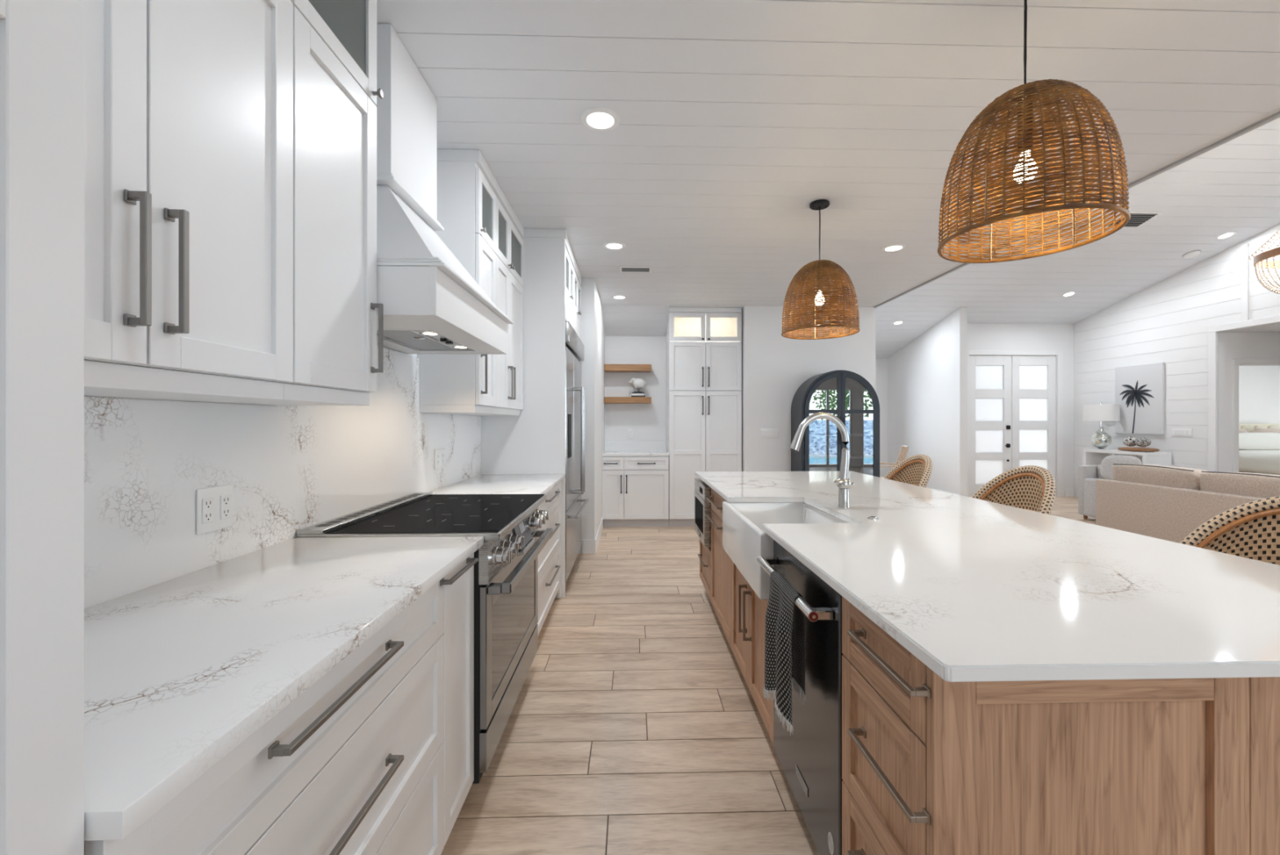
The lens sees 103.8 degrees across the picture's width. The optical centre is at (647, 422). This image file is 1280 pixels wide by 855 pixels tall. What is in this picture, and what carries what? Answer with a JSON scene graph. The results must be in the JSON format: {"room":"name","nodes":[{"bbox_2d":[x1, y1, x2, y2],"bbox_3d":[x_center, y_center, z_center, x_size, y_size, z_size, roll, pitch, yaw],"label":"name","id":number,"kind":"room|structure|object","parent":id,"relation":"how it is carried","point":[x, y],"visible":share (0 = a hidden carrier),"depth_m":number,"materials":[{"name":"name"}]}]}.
{"room":"kitchen","nodes":[
{"label":"kitchen","id":0,"kind":"room"},
{"bbox_2d":[84,344,473,415],"bbox_3d":[-1.235,-0.160,1.840,0.118,2.900,10.150,0,0,-2],"label":"wall","id":1,"kind":"structure","parent":0,"point":[415,355],"depth_m":1.38,"materials":[{"name":"white paint"}]},
{"bbox_2d":[75,0,293,399],"bbox_3d":[-0.968,-0.742,0.828,0.350,1.374,0.714,0,0,-2],"label":"upper cabinet","id":2,"kind":"object","parent":1,"relation":"attached to","point":[188,104],"visible":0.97,"depth_m":0.92,"materials":[{"name":"white paint"}]},
{"bbox_2d":[158,0,383,405],"bbox_3d":[-0.984,-0.742,1.379,0.350,1.374,0.388,0,0,-2],"label":"upper cabinet","id":3,"kind":"object","parent":1,"relation":"attached to","point":[335,92],"visible":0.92,"depth_m":1.37,"materials":[{"name":"white paint"}]},
{"bbox_2d":[84,345,480,608],"bbox_3d":[-1.177,0.033,2.072,0.012,0.743,3.214,0,0,-2],"label":"backsplash","id":4,"kind":"structure","parent":1,"relation":"attached to","point":[290,468],"depth_m":1.42,"materials":[{"name":"stone"}]},
{"bbox_2d":[195,484,233,534],"bbox_3d":[-1.144,0.227,1.332,0.008,0.115,0.114,0,0,-2],"label":"wall outlet","id":5,"kind":"object","parent":4,"relation":"attached to","point":[215,504],"visible":1,"depth_m":1.32,"materials":[{"name":"white plastic"}]},
{"bbox_2d":[202,497,213,524],"bbox_3d":[-1.141,0.227,1.304,0.002,0.064,0.034,0,0,-2],"label":"socket","id":6,"kind":"object","parent":5,"relation":"attached to","point":[207,502],"depth_m":1.30,"materials":[{"name":"white plastic"}]},
{"bbox_2d":[220,493,231,519],"bbox_3d":[-1.142,0.227,1.361,0.002,0.064,0.034,0,0,-2],"label":"socket","id":7,"kind":"object","parent":5,"relation":"attached to","point":[225,499],"depth_m":1.36,"materials":[{"name":"white plastic"}]},
{"bbox_2d":[434,448,444,469],"bbox_3d":[-1.190,0.205,2.884,0.008,0.113,0.150,0,0,-2],"label":"wall outlet","id":8,"kind":"object","parent":4,"relation":"attached to","point":[439,454],"visible":1,"depth_m":2.87,"materials":[{"name":"white plastic"}]},
{"bbox_2d":[375,23,514,354],"bbox_3d":[-0.916,-0.884,2.042,0.525,1.088,0.932,0,0,-2],"label":"range hood","id":9,"kind":"object","parent":1,"relation":"attached to","point":[432,304],"visible":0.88,"depth_m":1.83,"materials":[{"name":"white paint"}]},
{"bbox_2d":[417,149,496,413],"bbox_3d":[-1.025,-0.742,2.781,0.350,1.374,0.324,0,0,-2],"label":"upper cabinet","id":10,"kind":"object","parent":1,"relation":"attached to","point":[450,384],"visible":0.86,"depth_m":2.62,"materials":[{"name":"white paint"}]},
{"bbox_2d":[456,180,523,415],"bbox_3d":[-1.040,-0.742,3.314,0.350,1.374,0.740,0,0,-2],"label":"upper cabinet","id":11,"kind":"object","parent":1,"relation":"attached to","point":[509,230],"visible":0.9,"depth_m":3.25,"materials":[{"name":"white paint"}]},
{"bbox_2d":[565,235,581,339],"bbox_3d":[-0.922,-1.100,4.296,0.644,0.656,1.158,0,0,-2],"label":"upper cabinet","id":12,"kind":"object","parent":1,"relation":"attached to","point":[573,277],"visible":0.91,"depth_m":4.24,"materials":[{"name":"white paint"}]},
{"bbox_2d":[577,278,604,553],"bbox_3d":[-0.921,-0.070,5.866,0.744,2.719,1.820,0,0,-2],"label":"wall","id":13,"kind":"structure","parent":0,"point":[593,335],"depth_m":4.97,"materials":[{"name":"white paint"}]},
{"bbox_2d":[582,516,603,553],"bbox_3d":[-0.593,1.220,5.557,0.138,0.140,1.216,0,0,-2],"label":"baseboard","id":14,"kind":"structure","parent":13,"relation":"attached to","point":[588,546],"depth_m":4.95,"materials":[{"name":"white paint"}]},
{"bbox_2d":[604,336,666,441],"bbox_3d":[-0.079,-0.160,6.876,2.486,2.900,0.150,0,0,-2],"label":"wall","id":15,"kind":"structure","parent":0,"point":[647,420],"depth_m":6.80,"materials":[{"name":"white paint"}]},
{"bbox_2d":[604,364,651,372],"bbox_3d":[-0.260,-0.728,6.679,0.619,0.085,0.228,0,0,-2],"label":"floating shelf","id":16,"kind":"object","parent":15,"relation":"attached to","point":[607,367],"visible":1,"depth_m":6.57,"materials":[{"name":"brown wood"}]},
{"bbox_2d":[604,396,651,403],"bbox_3d":[-0.260,-0.302,6.679,0.619,0.079,0.228,0,0,-2],"label":"floating shelf","id":17,"kind":"object","parent":15,"relation":"attached to","point":[606,399],"visible":1,"depth_m":6.57,"materials":[{"name":"brown wood"}]},
{"bbox_2d":[631,395,644,396],"bbox_3d":[-0.122,-0.352,6.659,0.185,0.020,0.140,0,0,-2],"label":"book","id":18,"kind":"object","parent":17,"relation":"on","point":[631,395],"visible":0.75,"depth_m":6.59,"materials":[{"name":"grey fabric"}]},
{"bbox_2d":[631,393,644,395],"bbox_3d":[-0.127,-0.375,6.654,0.165,0.026,0.130,0,0,-2],"label":"book","id":19,"kind":"object","parent":18,"relation":"on","point":[632,393],"visible":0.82,"depth_m":6.59,"materials":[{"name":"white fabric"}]},
{"bbox_2d":[631,391,644,393],"bbox_3d":[-0.122,-0.396,6.664,0.165,0.016,0.130,0,0,-2],"label":"book","id":20,"kind":"object","parent":19,"relation":"on","point":[632,392],"visible":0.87,"depth_m":6.60,"materials":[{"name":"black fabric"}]},
{"bbox_2d":[628,377,646,391],"bbox_3d":[-0.129,-0.500,6.659,0.236,0.192,0.116,0,0,-2],"label":"figurine","id":21,"kind":"object","parent":20,"relation":"on","point":[638,383],"visible":0.98,"depth_m":6.62,"materials":[{"name":"ceramic"}]},
{"bbox_2d":[627,428,633,437],"bbox_3d":[-0.225,0.139,6.791,0.078,0.122,0.008,0,0,-2],"label":"wall outlet","id":22,"kind":"object","parent":15,"relation":"attached to","point":[630,431],"visible":1,"depth_m":6.79,"materials":[{"name":"white plastic"}]},
{"bbox_2d":[601,305,669,336],"bbox_3d":[-0.525,-1.333,6.448,1.568,0.318,0.721,0,0,-2],"label":"ceiling","id":23,"kind":"structure","parent":0,"point":[618,320],"depth_m":6.43,"materials":[{"name":"white paint"}]},
{"bbox_2d":[440,496,1095,854],"bbox_3d":[6.415,1.340,3.875,15.550,0.100,14.111,0,0,-2],"label":"floor","id":24,"kind":"structure","parent":0,"point":[635,725],"depth_m":2.06,"materials":[{"name":"brown wood"}]},
{"bbox_2d":[0,0,84,854],"bbox_3d":[-0.807,0.445,0.075,0.626,1.690,0.796,0,0,-2],"label":"wall","id":25,"kind":"structure","parent":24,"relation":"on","point":[42,42],"depth_m":0.44,"materials":[{"name":"white paint"}]},
{"bbox_2d":[84,577,444,854],"bbox_3d":[-0.833,0.848,0.941,0.626,0.884,0.905,0,0,-2],"label":"base cabinet","id":26,"kind":"object","parent":24,"relation":"on","point":[353,764],"visible":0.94,"depth_m":0.92,"materials":[{"name":"white paint"}]},
{"bbox_2d":[84,536,484,840],"bbox_3d":[-0.833,0.390,1.067,0.616,0.029,1.181,0,0,-2],"label":"countertop","id":27,"kind":"structure","parent":26,"relation":"on","point":[180,672],"depth_m":0.84,"materials":[{"name":"stone"}]},
{"bbox_2d":[296,492,552,783],"bbox_3d":[-0.820,0.821,2.120,0.700,0.937,0.916,0,0,-2],"label":"range cooker","id":28,"kind":"object","parent":24,"relation":"on","point":[506,568],"visible":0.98,"depth_m":1.88,"materials":[{"name":"silver"}]},
{"bbox_2d":[440,552,478,844],"bbox_3d":[-0.850,0.848,1.507,0.626,0.884,0.298,0,0,-2],"label":"base cabinet","id":29,"kind":"object","parent":24,"relation":"on","point":[459,584],"visible":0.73,"depth_m":1.54,"materials":[{"name":"white paint"}]},
{"bbox_2d":[480,228,566,598],"bbox_3d":[-0.911,-0.070,3.702,0.630,2.718,0.030,0,0,-2],"label":"end panel","id":30,"kind":"object","parent":24,"relation":"on","point":[533,442],"visible":0.58,"depth_m":3.69,"materials":[{"name":"white paint"}]},
{"bbox_2d":[537,481,561,635],"bbox_3d":[-0.897,0.848,3.134,0.626,0.884,1.107,0,0,-2],"label":"base cabinet","id":31,"kind":"object","parent":24,"relation":"on","point":[549,558],"visible":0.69,"depth_m":3.25,"materials":[{"name":"white paint"}]},
{"bbox_2d":[429,474,565,494],"bbox_3d":[-0.893,0.390,3.134,0.616,0.029,1.105,0,0,-2],"label":"countertop","id":32,"kind":"structure","parent":31,"relation":"on","point":[482,483],"depth_m":3.06,"materials":[{"name":"stone"}]},
{"bbox_2d":[565,320,588,582],"bbox_3d":[-0.884,0.262,4.295,0.704,2.054,1.133,0,0,-2],"label":"refrigerator","id":33,"kind":"object","parent":24,"relation":"on","point":[575,348],"visible":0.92,"depth_m":4.15,"materials":[{"name":"silver"}]},
{"bbox_2d":[602,455,668,526],"bbox_3d":[-0.153,0.848,6.471,0.824,0.884,0.650,0,0,-2],"label":"base cabinet","id":34,"kind":"object","parent":24,"relation":"on","point":[635,488],"visible":1,"depth_m":6.19,"materials":[{"name":"white paint"}]},
{"bbox_2d":[601,450,669,455],"bbox_3d":[-0.152,0.390,6.479,0.826,0.029,0.606,0,0,-2],"label":"countertop","id":35,"kind":"structure","parent":34,"relation":"on","point":[606,452],"depth_m":6.19,"materials":[{"name":"stone"}]},
{"bbox_2d":[604,441,666,450],"bbox_3d":[-0.161,0.330,6.789,0.826,0.149,0.014,0,0,-2],"label":"strip","id":36,"kind":"object","parent":35,"relation":"on","point":[609,446],"visible":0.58,"depth_m":6.78,"materials":[{"name":"stone"}]},
{"bbox_2d":[694,477,711,601],"bbox_3d":[0.810,0.846,3.610,0.890,0.886,0.565,0,0,-2],"label":"base cabinet","id":37,"kind":"object","parent":24,"relation":"on","point":[704,555],"depth_m":3.50,"materials":[{"name":"brown wood"}]},
{"bbox_2d":[666,306,742,526],"bbox_3d":[0.711,-0.069,6.496,0.904,2.718,0.650,0,0,-2],"label":"pantry cabinet","id":38,"kind":"object","parent":24,"relation":"on","point":[704,345],"visible":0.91,"depth_m":6.21,"materials":[{"name":"white paint"}]},
{"bbox_2d":[706,488,731,648],"bbox_3d":[0.835,0.846,2.983,0.876,0.886,0.686,0,0,-2],"label":"base cabinet","id":39,"kind":"object","parent":24,"relation":"on","point":[721,562],"visible":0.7,"depth_m":3.01,"materials":[{"name":"brown wood"}]},
{"bbox_2d":[694,471,1279,681],"bbox_3d":[1.028,0.388,2.351,1.228,0.026,3.120,0,0,-2],"label":"countertop","id":40,"kind":"structure","parent":39,"relation":"on","point":[975,589],"depth_m":1.17,"materials":[{"name":"stone"}]},
{"bbox_2d":[722,501,848,599],"bbox_3d":[0.626,0.527,2.234,0.449,0.246,0.771,0,0,-2],"label":"farmhouse sink","id":41,"kind":"object","parent":40,"relation":"in","point":[744,540],"visible":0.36,"depth_m":2.30,"materials":[{"name":"white"}]},
{"bbox_2d":[789,412,854,507],"bbox_3d":[0.778,0.163,2.231,0.293,0.423,0.062,0,0,-2],"label":"faucet","id":42,"kind":"object","parent":40,"relation":"on","point":[843,482],"visible":1,"depth_m":2.22,"materials":[{"name":"silver metal"}]},
{"bbox_2d":[731,560,773,745],"bbox_3d":[0.855,0.972,2.243,0.880,0.636,0.790,0,0,-2],"label":"base cabinet","id":43,"kind":"object","parent":24,"relation":"on","point":[748,611],"visible":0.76,"depth_m":2.18,"materials":[{"name":"brown wood"}]},
{"bbox_2d":[756,539,843,854],"bbox_3d":[0.737,0.850,1.546,0.676,0.880,0.590,0,0,-2],"label":"dishwasher","id":44,"kind":"object","parent":24,"relation":"on","point":[810,758],"visible":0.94,"depth_m":1.39,"materials":[{"name":"black"}]},
{"bbox_2d":[763,570,806,735],"bbox_3d":[0.404,0.669,1.509,0.075,0.390,0.268,0,0,-2],"label":"dish towel","id":45,"kind":"object","parent":44,"relation":"hanging from","point":[784,624],"visible":0.98,"depth_m":1.44,"materials":[{"name":"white fabric"}]},
{"bbox_2d":[791,369,879,477],"bbox_3d":[2.220,0.340,5.939,0.910,1.900,0.446,0,0,-2],"label":"arched door","id":46,"kind":"structure","parent":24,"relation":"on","point":[846,395],"depth_m":6.03,"materials":[{"name":"black paint"}]},
{"bbox_2d":[808,433,873,435],"bbox_3d":[2.218,0.140,5.982,0.862,0.022,0.310,0,0,-2],"label":"shelf","id":47,"kind":"object","parent":46,"relation":"attached to","point":[810,434],"depth_m":5.84,"materials":[{"name":"blue"}]},
{"bbox_2d":[808,454,873,458],"bbox_3d":[2.218,0.400,5.982,0.862,0.022,0.310,0,0,-2],"label":"shelf","id":48,"kind":"object","parent":46,"relation":"attached to","point":[811,456],"depth_m":5.84,"materials":[{"name":"blue"}]},
{"bbox_2d":[841,595,930,854],"bbox_3d":[0.889,0.846,1.066,0.880,0.886,0.372,0,0,-2],"label":"base cabinet","id":49,"kind":"object","parent":24,"relation":"on","point":[885,691],"visible":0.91,"depth_m":1.05,"materials":[{"name":"brown wood"}]},
{"bbox_2d":[880,444,908,477],"bbox_3d":[3.525,0.809,7.394,0.533,0.964,0.546,0,0,16],"label":"dining chair","id":50,"kind":"object","parent":24,"relation":"on","point":[904,451],"visible":0.32,"depth_m":7.37,"materials":[{"name":"wood"}]},
{"bbox_2d":[883,453,932,487],"bbox_3d":[1.668,0.751,3.400,0.440,1.078,0.516,0,0,-2],"label":"bar stool","id":51,"kind":"object","parent":24,"relation":"on","point":[916,469],"visible":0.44,"depth_m":3.47,"materials":[{"name":"beige"}]},
{"bbox_2d":[972,465,1056,514],"bbox_3d":[1.735,0.751,2.502,0.440,1.078,0.516,0,0,-2],"label":"bar stool","id":52,"kind":"object","parent":24,"relation":"on","point":[1030,487],"visible":0.37,"depth_m":2.55,"materials":[{"name":"beige"}]},
{"bbox_2d":[926,666,1279,854],"bbox_3d":[0.913,0.846,0.884,0.844,0.888,0.022,0,0,-2],"label":"island end panel","id":53,"kind":"object","parent":24,"relation":"on","point":[1148,766],"visible":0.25,"depth_m":0.88,"materials":[{"name":"brown wood"}]},
{"bbox_2d":[1083,448,1171,465],"bbox_3d":[7.321,0.856,7.704,0.385,0.868,1.005,0,0,-2],"label":"console table","id":54,"kind":"object","parent":24,"relation":"on","point":[1091,456],"visible":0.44,"depth_m":7.58,"materials":[{"name":"white paint"}]},
{"bbox_2d":[1082,401,1119,449],"bbox_3d":[7.268,0.039,8.046,0.444,0.764,0.444,0,0,-2],"label":"table lamp","id":55,"kind":"object","parent":54,"relation":"on","point":[1100,439],"visible":0.99,"depth_m":7.94,"materials":[{"name":"fabric"}]},
{"bbox_2d":[1117,446,1159,451],"bbox_3d":[7.305,0.391,7.474,0.273,0.059,0.489,0,0,-2],"label":"wood tray","id":56,"kind":"object","parent":54,"relation":"on","point":[1127,448],"visible":1,"depth_m":7.37,"materials":[{"name":"wood"}]},
{"bbox_2d":[1123,436,1136,446],"bbox_3d":[7.303,0.280,7.586,0.166,0.148,0.164,0,0,-2],"label":"decorative orb","id":57,"kind":"object","parent":56,"relation":"on","point":[1129,441],"visible":0.89,"depth_m":7.55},
{"bbox_2d":[1134,437,1151,447],"bbox_3d":[7.309,0.282,7.407,0.171,0.144,0.180,0,0,-2],"label":"decorative orb","id":58,"kind":"object","parent":56,"relation":"on","point":[1140,442],"visible":1,"depth_m":7.36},
{"bbox_2d":[1078,463,1179,519],"bbox_3d":[6.452,0.914,6.347,1.290,0.750,0.929,0,0,-2],"label":"loveseat","id":59,"kind":"object","parent":24,"relation":"on","point":[1087,474],"visible":0.06,"depth_m":6.66,"materials":[{"name":"beige fabric"}]},
{"bbox_2d":[1097,464,1103,479],"bbox_3d":[6.208,0.708,6.579,0.465,0.336,0.264,0,0,-2],"label":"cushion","id":60,"kind":"object","parent":59,"relation":"on","point":[1099,476],"depth_m":6.65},
{"bbox_2d":[1100,454,1142,479],"bbox_3d":[5.774,0.555,6.121,0.186,0.321,0.380,0,0,-28],"label":"throw pillow","id":61,"kind":"object","parent":59,"relation":"on","point":[1107,462],"visible":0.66,"depth_m":6.15,"materials":[{"name":"grey fabric"}]},
{"bbox_2d":[1142,463,1179,466],"bbox_3d":[6.683,0.708,6.593,0.465,0.336,0.264,0,0,-2],"label":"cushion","id":62,"kind":"object","parent":59,"relation":"on","point":[1143,464],"depth_m":6.53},
{"bbox_2d":[1095,463,1279,542],"bbox_3d":[4.862,0.834,3.744,0.938,0.910,2.580,0,0,-2],"label":"sofa","id":63,"kind":"object","parent":24,"relation":"on","point":[1163,502],"visible":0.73,"depth_m":4.24,"materials":[{"name":"beige"}]},
{"bbox_2d":[1111,464,1207,490],"bbox_3d":[4.606,0.620,4.491,0.293,0.476,0.740,0,0,-2],"label":"cushion","id":64,"kind":"object","parent":63,"relation":"on","point":[1183,477],"depth_m":4.39,"materials":[{"name":"fabric"}]},
{"bbox_2d":[1200,471,1279,497],"bbox_3d":[4.628,0.620,3.742,0.293,0.476,0.740,0,0,-2],"label":"cushion","id":65,"kind":"object","parent":63,"relation":"on","point":[1239,483],"depth_m":3.79,"materials":[{"name":"fabric"}]},
{"bbox_2d":[1179,496,1279,564],"bbox_3d":[1.765,0.751,1.462,0.440,1.078,0.516,0,0,-2],"label":"bar stool","id":66,"kind":"object","parent":24,"relation":"on","point":[1250,530],"visible":0.31,"depth_m":1.60,"materials":[{"name":"wicker"}]},
{"bbox_2d":[1239,423,1279,475],"bbox_3d":[10.950,0.600,8.713,2.100,1.180,1.780,0,0,-2],"label":"bed","id":67,"kind":"object","parent":24,"relation":"on","point":[1259,461],"visible":0.22,"depth_m":8.29,"materials":[{"name":"white"}]},
{"bbox_2d":[1239,432,1279,449],"bbox_3d":[11.113,0.330,9.128,1.250,0.320,0.160,0,0,-2],"label":"bed pillow","id":68,"kind":"object","parent":67,"relation":"on","point":[1247,441],"visible":0.66,"depth_m":9.05,"materials":[{"name":"white fabric"}]},
{"bbox_2d":[1239,449,1279,474],"bbox_3d":[10.953,0.664,8.623,2.030,0.350,1.600,0,0,-2],"label":"duvet","id":69,"kind":"object","parent":67,"relation":"on","point":[1259,461],"depth_m":8.22,"materials":[{"name":"white fabric"}]},
{"bbox_2d":[1248,428,1279,432],"bbox_3d":[11.508,0.270,9.320,0.650,0.340,0.160,0,0,-2],"label":"bed pillow","id":70,"kind":"object","parent":67,"relation":"on","point":[1256,430],"visible":0.35,"depth_m":9.26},
{"bbox_2d":[741,306,875,471],"bbox_3d":[1.938,-0.515,8.260,1.624,3.610,4.199,0,0,-2],"label":"wall","id":71,"kind":"structure","parent":0,"point":[775,366],"depth_m":6.15,"materials":[{"name":"white paint"}]},
{"bbox_2d":[760,428,778,437],"bbox_3d":[1.497,0.124,6.141,0.211,0.100,0.008,0,0,-2],"label":"light switch","id":72,"kind":"object","parent":71,"relation":"attached to","point":[765,433],"visible":1,"depth_m":6.14,"materials":[{"name":"white plastic"}]},
{"bbox_2d":[377,0,1279,307],"bbox_3d":[0.852,-1.460,1.901,4.054,0.060,10.150,0,0,-2],"label":"ceiling","id":73,"kind":"structure","parent":0,"point":[736,117],"depth_m":2.26,"materials":[{"name":"white paint"}]},
{"bbox_2d":[580,107,619,131],"bbox_3d":[-0.221,-1.426,2.367,0.184,0.006,0.184,0,0,-2],"label":"recessed light","id":74,"kind":"object","parent":73,"relation":"in","point":[598,119],"visible":1,"depth_m":2.36,"materials":[{"name":"white paint"}]},
{"bbox_2d":[603,241,625,249],"bbox_3d":[-0.266,-1.426,4.048,0.184,0.006,0.184,0,0,-2],"label":"recessed light","id":75,"kind":"object","parent":73,"relation":"in","point":[610,245],"visible":1,"depth_m":4.03,"materials":[{"name":"white paint"}]},
{"bbox_2d":[611,294,626,299],"bbox_3d":[-0.316,-1.426,5.695,0.177,0.006,0.177,0,0,-2],"label":"recessed light","id":76,"kind":"object","parent":73,"relation":"in","point":[616,296],"visible":1,"depth_m":5.68,"materials":[{"name":"white paint"}]},
{"bbox_2d":[618,266,652,272],"bbox_3d":[-0.109,-1.426,4.665,0.300,0.008,0.170,0,0,-2],"label":"ceiling vent","id":77,"kind":"object","parent":73,"relation":"in","point":[622,268],"visible":1,"depth_m":4.65,"materials":[{"name":"metal"}]},
{"bbox_2d":[781,199,859,339],"bbox_3d":[1.120,-1.006,3.265,0.482,0.848,0.482,0,0,26],"label":"pendant light","id":78,"kind":"object","parent":73,"relation":"hanging from","point":[819,269],"visible":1,"depth_m":3.12,"materials":[{"name":"brown wicker"}]},
{"bbox_2d":[880,244,906,252],"bbox_3d":[2.010,-1.426,4.098,0.184,0.006,0.184,0,0,-2],"label":"recessed light","id":79,"kind":"object","parent":73,"relation":"in","point":[893,247],"visible":1,"depth_m":4.09,"materials":[{"name":"white paint"}]},
{"bbox_2d":[937,0,1130,262],"bbox_3d":[1.199,-1.006,1.594,0.482,0.848,0.482,0,0,-29],"label":"pendant light","id":80,"kind":"object","parent":73,"relation":"hanging from","point":[1028,96],"visible":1,"depth_m":1.48,"materials":[{"name":"brown wicker"}]},
{"bbox_2d":[1017,93,1033,151],"bbox_3d":[1.199,-0.949,1.594,0.040,0.182,0.040,0,0,-2],"label":"socket","id":81,"kind":"object","parent":80,"relation":"attached to","point":[1028,93],"depth_m":1.58,"materials":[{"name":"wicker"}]},
{"bbox_2d":[875,358,888,476],"bbox_3d":[5.145,-0.060,10.515,5.100,2.700,0.120,0,0,-2],"label":"wall","id":82,"kind":"structure","parent":0,"point":[882,364],"depth_m":10.45,"materials":[{"name":"white paint"}]},
{"bbox_2d":[888,306,967,493],"bbox_3d":[5.101,-0.295,9.303,0.120,3.170,2.300,0,0,-2],"label":"wall","id":83,"kind":"structure","parent":0,"point":[927,377],"depth_m":8.82,"materials":[{"name":"white paint"}]},
{"bbox_2d":[967,323,1074,496],"bbox_3d":[6.334,-0.225,8.864,2.318,3.030,0.150,0,0,-2],"label":"wall","id":84,"kind":"structure","parent":0,"point":[980,336],"depth_m":8.81,"materials":[{"name":"white paint"}]},
{"bbox_2d":[967,350,1062,496],"bbox_3d":[6.396,0.010,8.800,1.760,2.560,0.100,0,0,-2],"label":"door","id":85,"kind":"structure","parent":84,"relation":"in","point":[1011,393],"depth_m":8.81,"materials":[{"name":"white paint"}]},
{"bbox_2d":[1064,488,1074,496],"bbox_3d":[7.406,1.220,8.811,0.160,0.140,0.015,0,0,-2],"label":"baseboard","id":86,"kind":"structure","parent":84,"relation":"attached to","point":[1068,491],"depth_m":8.80,"materials":[{"name":"white paint"}]},
{"bbox_2d":[871,107,1279,306],"bbox_3d":[2.920,-2.275,1.536,0.057,1.690,9.300,0,0,-2],"label":"wall","id":87,"kind":"structure","parent":0,"point":[1270,113],"depth_m":2.72,"materials":[{"name":"white paint"}]},
{"bbox_2d":[873,111,1279,307],"bbox_3d":[2.938,-1.422,1.536,0.028,0.014,9.300,0,0,-2],"label":"trim","id":88,"kind":"structure","parent":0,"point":[1277,115],"depth_m":2.75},
{"bbox_2d":[875,117,1279,358],"bbox_3d":[5.177,-2.254,6.684,4.760,1.840,7.659,0,0,-2],"label":"ceiling","id":89,"kind":"structure","parent":0,"point":[1233,185],"depth_m":6.74,"materials":[{"name":"white paint"}]},
{"bbox_2d":[1061,291,1076,297],"bbox_3d":[6.492,-1.984,7.734,0.184,0.046,0.179,0,0,-2],"label":"recessed light","id":90,"kind":"object","parent":89,"relation":"in","point":[1069,293],"visible":1,"depth_m":7.73,"materials":[{"name":"white paint"}]},
{"bbox_2d":[1104,211,1162,228],"bbox_3d":[5.729,-2.396,5.935,0.420,0.075,0.293,0,0,-2],"label":"ceiling vent","id":91,"kind":"object","parent":89,"relation":"in","point":[1138,219],"visible":0.55,"depth_m":5.91,"materials":[{"name":"metal"}]},
{"bbox_2d":[1182,249,1200,257],"bbox_3d":[7.209,-2.231,6.652,0.172,0.063,0.169,0,0,-2],"label":"smoke detector","id":92,"kind":"object","parent":89,"relation":"attached to","point":[1193,253],"visible":1,"depth_m":6.62,"materials":[{"name":"white plastic"}]},
{"bbox_2d":[1214,231,1236,239],"bbox_3d":[7.202,-2.334,6.253,0.184,0.046,0.179,0,0,-2],"label":"recessed light","id":93,"kind":"object","parent":89,"relation":"in","point":[1230,233],"visible":1,"depth_m":6.25,"materials":[{"name":"white paint"}]},
{"bbox_2d":[1248,228,1279,293],"bbox_3d":[5.542,-1.946,4.114,0.793,1.738,0.792,0,0,-42],"label":"beaded chandelier","id":94,"kind":"object","parent":89,"relation":"hanging from","point":[1258,260],"visible":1,"depth_m":4.29,"materials":[{"name":"brown wood"}]},
{"bbox_2d":[1254,256,1279,293],"bbox_3d":[5.542,-1.230,4.114,0.727,0.307,0.726,0,0,-2],"label":"basket","id":95,"kind":"object","parent":94,"relation":"on","point":[1257,265],"depth_m":4.30,"materials":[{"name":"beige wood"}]},
{"bbox_2d":[1074,222,1279,497],"bbox_3d":[7.696,-0.920,3.001,0.060,4.420,11.950,0,0,-2],"label":"wall","id":96,"kind":"structure","parent":0,"point":[1168,321],"depth_m":7.18,"materials":[{"name":"white paint"}]},
{"bbox_2d":[1115,362,1164,434],"bbox_3d":[7.509,-0.360,7.672,0.037,1.050,0.720,0,0,-2],"label":"wall picture","id":97,"kind":"object","parent":96,"relation":"attached to","point":[1140,389],"visible":1,"depth_m":7.61,"materials":[{"name":"white fabric"}]},
{"bbox_2d":[1119,380,1153,433],"bbox_3d":[7.490,-0.248,7.692,0.001,0.817,0.534,0,0,-2],"label":"print","id":98,"kind":"object","parent":97,"relation":"attached to","point":[1135,397],"depth_m":7.69,"materials":[{"name":"grey"}]},
{"bbox_2d":[1172,428,1192,436],"bbox_3d":[7.542,0.137,7.076,0.008,0.106,0.252,0,0,-2],"label":"light switch","id":99,"kind":"object","parent":96,"relation":"attached to","point":[1175,432],"visible":1,"depth_m":7.07,"materials":[{"name":"white plastic"}]},
{"bbox_2d":[1208,315,1279,471],"bbox_3d":[7.560,0.000,6.083,0.028,2.580,1.320,0,0,-2],"label":"trim","id":100,"kind":"structure","parent":96,"relation":"attached to","point":[1213,331],"depth_m":6.67,"materials":[{"name":"white paint"}]},
{"bbox_2d":[1240,243,1248,321],"bbox_3d":[7.555,-1.748,6.348,0.024,1.015,0.070,0,0,-2],"label":"trim","id":101,"kind":"structure","parent":96,"relation":"attached to","point":[1244,248],"depth_m":6.33,"materials":[{"name":"white paint"}]},
{"bbox_2d":[1222,331,1279,471],"bbox_3d":[8.386,0.040,6.077,1.480,2.500,1.500,0,0,-2],"label":"wall","id":102,"kind":"structure","parent":0,"point":[1235,345],"depth_m":6.67,"materials":[{"name":"white paint"}]},
{"bbox_2d":[1232,359,1279,471],"bbox_3d":[8.264,0.220,6.676,0.990,2.140,0.014,0,0,-2],"label":"trim","id":103,"kind":"structure","parent":102,"relation":"attached to","point":[1236,362],"depth_m":6.66,"materials":[{"name":"white paint"}]},
{"bbox_2d":[1226,322,1279,332],"bbox_3d":[8.386,-1.260,6.077,1.480,0.100,1.500,0,0,-2],"label":"ceiling","id":104,"kind":"structure","parent":0,"point":[1275,327],"depth_m":6.50,"materials":[{"name":"white paint"}]},
{"bbox_2d":[1239,365,1279,426],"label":"window","id":105,"kind":"structure","parent":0,"point":[1259,385],"depth_m":9.65,"materials":[{"name":"glass"}]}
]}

